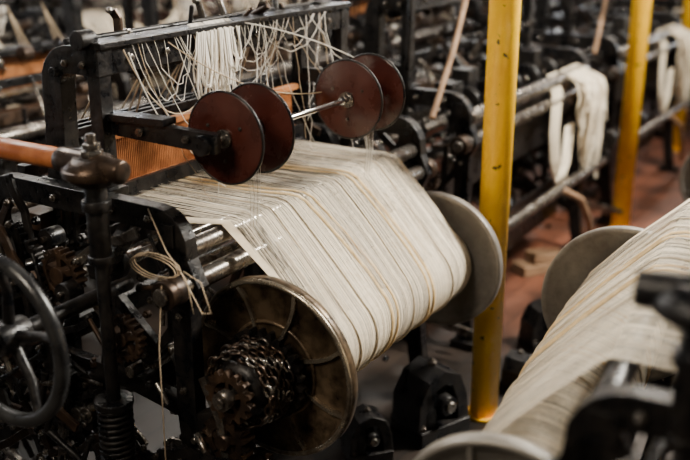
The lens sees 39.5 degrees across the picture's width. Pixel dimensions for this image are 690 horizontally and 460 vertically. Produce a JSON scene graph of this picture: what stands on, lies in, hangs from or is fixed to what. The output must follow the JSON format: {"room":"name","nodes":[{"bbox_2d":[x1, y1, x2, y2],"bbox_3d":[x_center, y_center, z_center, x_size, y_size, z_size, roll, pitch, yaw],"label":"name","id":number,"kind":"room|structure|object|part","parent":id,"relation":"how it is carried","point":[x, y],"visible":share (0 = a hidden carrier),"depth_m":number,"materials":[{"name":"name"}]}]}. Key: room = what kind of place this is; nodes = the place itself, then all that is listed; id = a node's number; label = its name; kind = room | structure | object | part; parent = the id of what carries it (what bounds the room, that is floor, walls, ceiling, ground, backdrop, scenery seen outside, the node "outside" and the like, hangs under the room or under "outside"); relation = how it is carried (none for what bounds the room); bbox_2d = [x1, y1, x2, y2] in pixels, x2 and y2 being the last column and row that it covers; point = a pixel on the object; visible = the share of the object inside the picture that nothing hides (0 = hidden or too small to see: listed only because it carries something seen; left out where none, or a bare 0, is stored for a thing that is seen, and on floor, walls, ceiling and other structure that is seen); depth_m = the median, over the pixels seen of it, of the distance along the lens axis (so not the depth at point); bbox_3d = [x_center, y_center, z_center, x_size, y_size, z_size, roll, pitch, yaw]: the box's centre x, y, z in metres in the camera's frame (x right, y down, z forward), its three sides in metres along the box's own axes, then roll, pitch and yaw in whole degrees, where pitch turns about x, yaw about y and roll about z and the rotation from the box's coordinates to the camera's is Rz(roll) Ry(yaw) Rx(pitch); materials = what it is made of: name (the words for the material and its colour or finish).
{"room":"factory floor","nodes":[
{"label":"factory floor","id":0,"kind":"room"},
{"bbox_2d":[18,54,689,459],"bbox_3d":[1.370,-1.181,10.125,21.000,0.100,24.000,11,22,30],"label":"floor","id":1,"kind":"structure","parent":0,"point":[656,193],"depth_m":5.09,"materials":[{"name":"brown wood"}]},
{"bbox_2d":[5,5,31,20],"bbox_3d":[-4.144,-1.929,9.334,1.577,1.853,2.000,11,22,30],"label":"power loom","id":2,"kind":"object","parent":1,"relation":"on","point":[15,18],"visible":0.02,"depth_m":9.54,"materials":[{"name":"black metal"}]},
{"bbox_2d":[0,16,47,174],"bbox_3d":[-3.209,-1.115,6.970,1.577,1.853,1.950,11,22,30],"label":"power loom","id":3,"kind":"object","parent":1,"relation":"on","point":[9,35],"visible":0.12,"depth_m":7.35,"materials":[{"name":"black metal"}]},
{"bbox_2d":[33,0,120,11],"bbox_3d":[-3.031,-2.509,11.018,1.577,1.853,2.000,11,22,30],"label":"power loom","id":4,"kind":"object","parent":1,"relation":"on","point":[103,3],"visible":0.02,"depth_m":10.33,"materials":[{"name":"black metal"}]},
{"bbox_2d":[0,0,160,278],"bbox_3d":[-2.108,-0.440,5.009,1.577,1.853,2.000,11,22,30],"label":"power loom","id":5,"kind":"object","parent":1,"relation":"on","point":[21,66],"visible":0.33,"depth_m":5.06,"materials":[{"name":"black metal"}]},
{"bbox_2d":[0,0,187,43],"bbox_3d":[-2.083,-1.547,8.727,1.577,1.524,2.000,11,22,30],"label":"power loom","id":6,"kind":"object","parent":1,"relation":"on","point":[96,19],"visible":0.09,"depth_m":8.11,"materials":[{"name":"white fabric"}]},
{"bbox_2d":[79,0,349,254],"bbox_3d":[-0.982,-1.027,6.713,1.577,1.853,1.950,11,22,30],"label":"power loom","id":7,"kind":"object","parent":1,"relation":"on","point":[143,12],"visible":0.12,"depth_m":6.27,"materials":[{"name":"white fabric"}]},
{"bbox_2d":[174,0,312,59],"bbox_3d":[-0.984,-2.275,10.338,1.577,1.853,1.950,11,22,30],"label":"power loom","id":8,"kind":"object","parent":1,"relation":"on","point":[256,2],"visible":0.02,"depth_m":9.74,"materials":[{"name":"white fabric"}]},
{"bbox_2d":[0,0,502,459],"bbox_3d":[-0.484,0.094,3.458,1.654,1.853,2.262,13,23,33],"label":"power loom","id":9,"kind":"object","parent":1,"relation":"on","point":[275,360],"visible":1,"depth_m":3.05,"materials":[{"name":"black metal"}]},
{"bbox_2d":[247,0,467,140],"bbox_3d":[0.131,-1.607,8.397,1.577,1.853,1.950,11,22,30],"label":"power loom","id":10,"kind":"object","parent":1,"relation":"on","point":[426,29],"visible":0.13,"depth_m":7.96,"materials":[{"name":"black metal"}]},
{"bbox_2d":[341,403,393,459],"bbox_3d":[0.092,0.809,3.847,0.183,0.224,0.172,-6,20,-16],"label":"iron bracket","id":11,"kind":"object","parent":1,"relation":"on","point":[360,441],"visible":0.99,"depth_m":3.81,"materials":[{"name":"metal"}]},
{"bbox_2d":[390,356,469,449],"bbox_3d":[0.365,0.692,4.017,0.275,0.336,0.258,-13,23,-32],"label":"iron bracket","id":12,"kind":"object","parent":1,"relation":"on","point":[430,405],"visible":1,"depth_m":3.96,"materials":[{"name":"metal"}]},
{"bbox_2d":[297,0,618,351],"bbox_3d":[0.629,-0.607,5.402,1.335,1.913,2.077,11,22,30],"label":"power loom","id":13,"kind":"object","parent":1,"relation":"on","point":[460,88],"visible":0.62,"depth_m":5.37,"materials":[{"name":"black metal"}]},
{"bbox_2d":[394,0,554,93],"bbox_3d":[1.231,-2.180,10.061,1.577,1.853,2.000,11,22,30],"label":"power loom","id":14,"kind":"object","parent":1,"relation":"on","point":[476,12],"visible":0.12,"depth_m":9.19,"materials":[{"name":"black metal"}]},
{"bbox_2d":[468,0,520,422],"bbox_3d":[0.605,-1.226,3.498,0.180,4.300,0.180,0,19,0],"label":"support column","id":15,"kind":"structure","parent":1,"relation":"on","point":[504,17],"depth_m":3.79,"materials":[{"name":"metal"}]},
{"bbox_2d":[499,349,531,391],"bbox_3d":[0.804,0.636,4.393,0.150,0.196,0.160,14,24,36],"label":"iron bracket","id":16,"kind":"object","parent":1,"relation":"on","point":[514,361],"visible":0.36,"depth_m":4.35,"materials":[{"name":"metal"}]},
{"bbox_2d":[518,298,547,353],"bbox_3d":[1.002,0.464,4.807,0.206,0.252,0.194,-6,20,-16],"label":"iron bracket","id":17,"kind":"object","parent":1,"relation":"on","point":[533,328],"visible":0.39,"depth_m":4.76,"materials":[{"name":"metal"}]},
{"bbox_2d":[466,0,604,66],"bbox_3d":[2.357,-2.766,11.765,1.577,1.853,1.950,11,22,30],"label":"power loom","id":18,"kind":"object","parent":1,"relation":"on","point":[560,9],"visible":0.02,"depth_m":11.30,"materials":[{"name":"black metal"}]},
{"bbox_2d":[511,248,560,277],"bbox_3d":[1.200,0.181,5.826,0.360,0.125,0.140,-9,21,-24],"label":"block","id":19,"kind":"object","parent":1,"relation":"on","point":[537,261],"visible":0.57,"depth_m":5.76,"materials":[{"name":"brown wood"}]},
{"bbox_2d":[414,195,689,459],"bbox_3d":[1.120,0.402,2.564,1.577,1.853,2.170,9,21,24],"label":"power loom","id":20,"kind":"object","parent":1,"relation":"on","point":[611,365],"visible":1,"depth_m":2.31,"materials":[{"name":"white fabric"}]},
{"bbox_3d":[1.228,0.419,2.514,1.335,1.853,2.170,9,21,24],"label":"frame","id":21,"kind":"part","parent":20,"relation":"part of","materials":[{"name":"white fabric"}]},
{"bbox_2d":[471,0,689,225],"bbox_3d":[1.832,-1.234,7.222,1.335,1.913,2.077,11,22,30],"label":"power loom","id":22,"kind":"object","parent":1,"relation":"on","point":[608,40],"visible":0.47,"depth_m":6.98,"materials":[{"name":"black metal"}]},
{"bbox_2d":[547,3,649,46],"bbox_3d":[3.470,-3.346,13.449,1.577,1.853,1.950,11,22,30],"label":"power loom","id":23,"kind":"object","parent":1,"relation":"on","point":[582,5],"visible":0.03,"depth_m":13.25,"materials":[{"name":"black metal"}]},
{"bbox_2d":[611,0,651,225],"bbox_3d":[1.870,-2.031,5.837,0.180,4.300,0.180,0,19,0],"label":"support column","id":24,"kind":"structure","parent":1,"relation":"on","point":[641,9],"depth_m":6.22,"materials":[{"name":"metal"}]},
{"bbox_2d":[595,0,689,137],"bbox_3d":[3.415,-1.956,9.411,1.577,1.853,1.950,11,22,30],"label":"power loom","id":25,"kind":"object","parent":1,"relation":"on","point":[675,7],"visible":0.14,"depth_m":8.89,"materials":[{"name":"black metal"}]},
{"bbox_2d":[673,0,689,150],"bbox_3d":[2.970,-2.760,7.955,0.180,4.300,0.180,0,19,0],"label":"support column","id":26,"kind":"structure","parent":1,"relation":"on","point":[680,115],"depth_m":8.49,"materials":[{"name":"metal"}]},
{"bbox_2d":[679,154,689,200],"bbox_3d":[2.740,-0.335,5.208,1.577,1.524,2.000,11,22,30],"label":"power loom","id":27,"kind":"object","parent":1,"relation":"on","point":[684,181],"visible":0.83,"depth_m":5.04,"materials":[{"name":"metal"}]}
]}

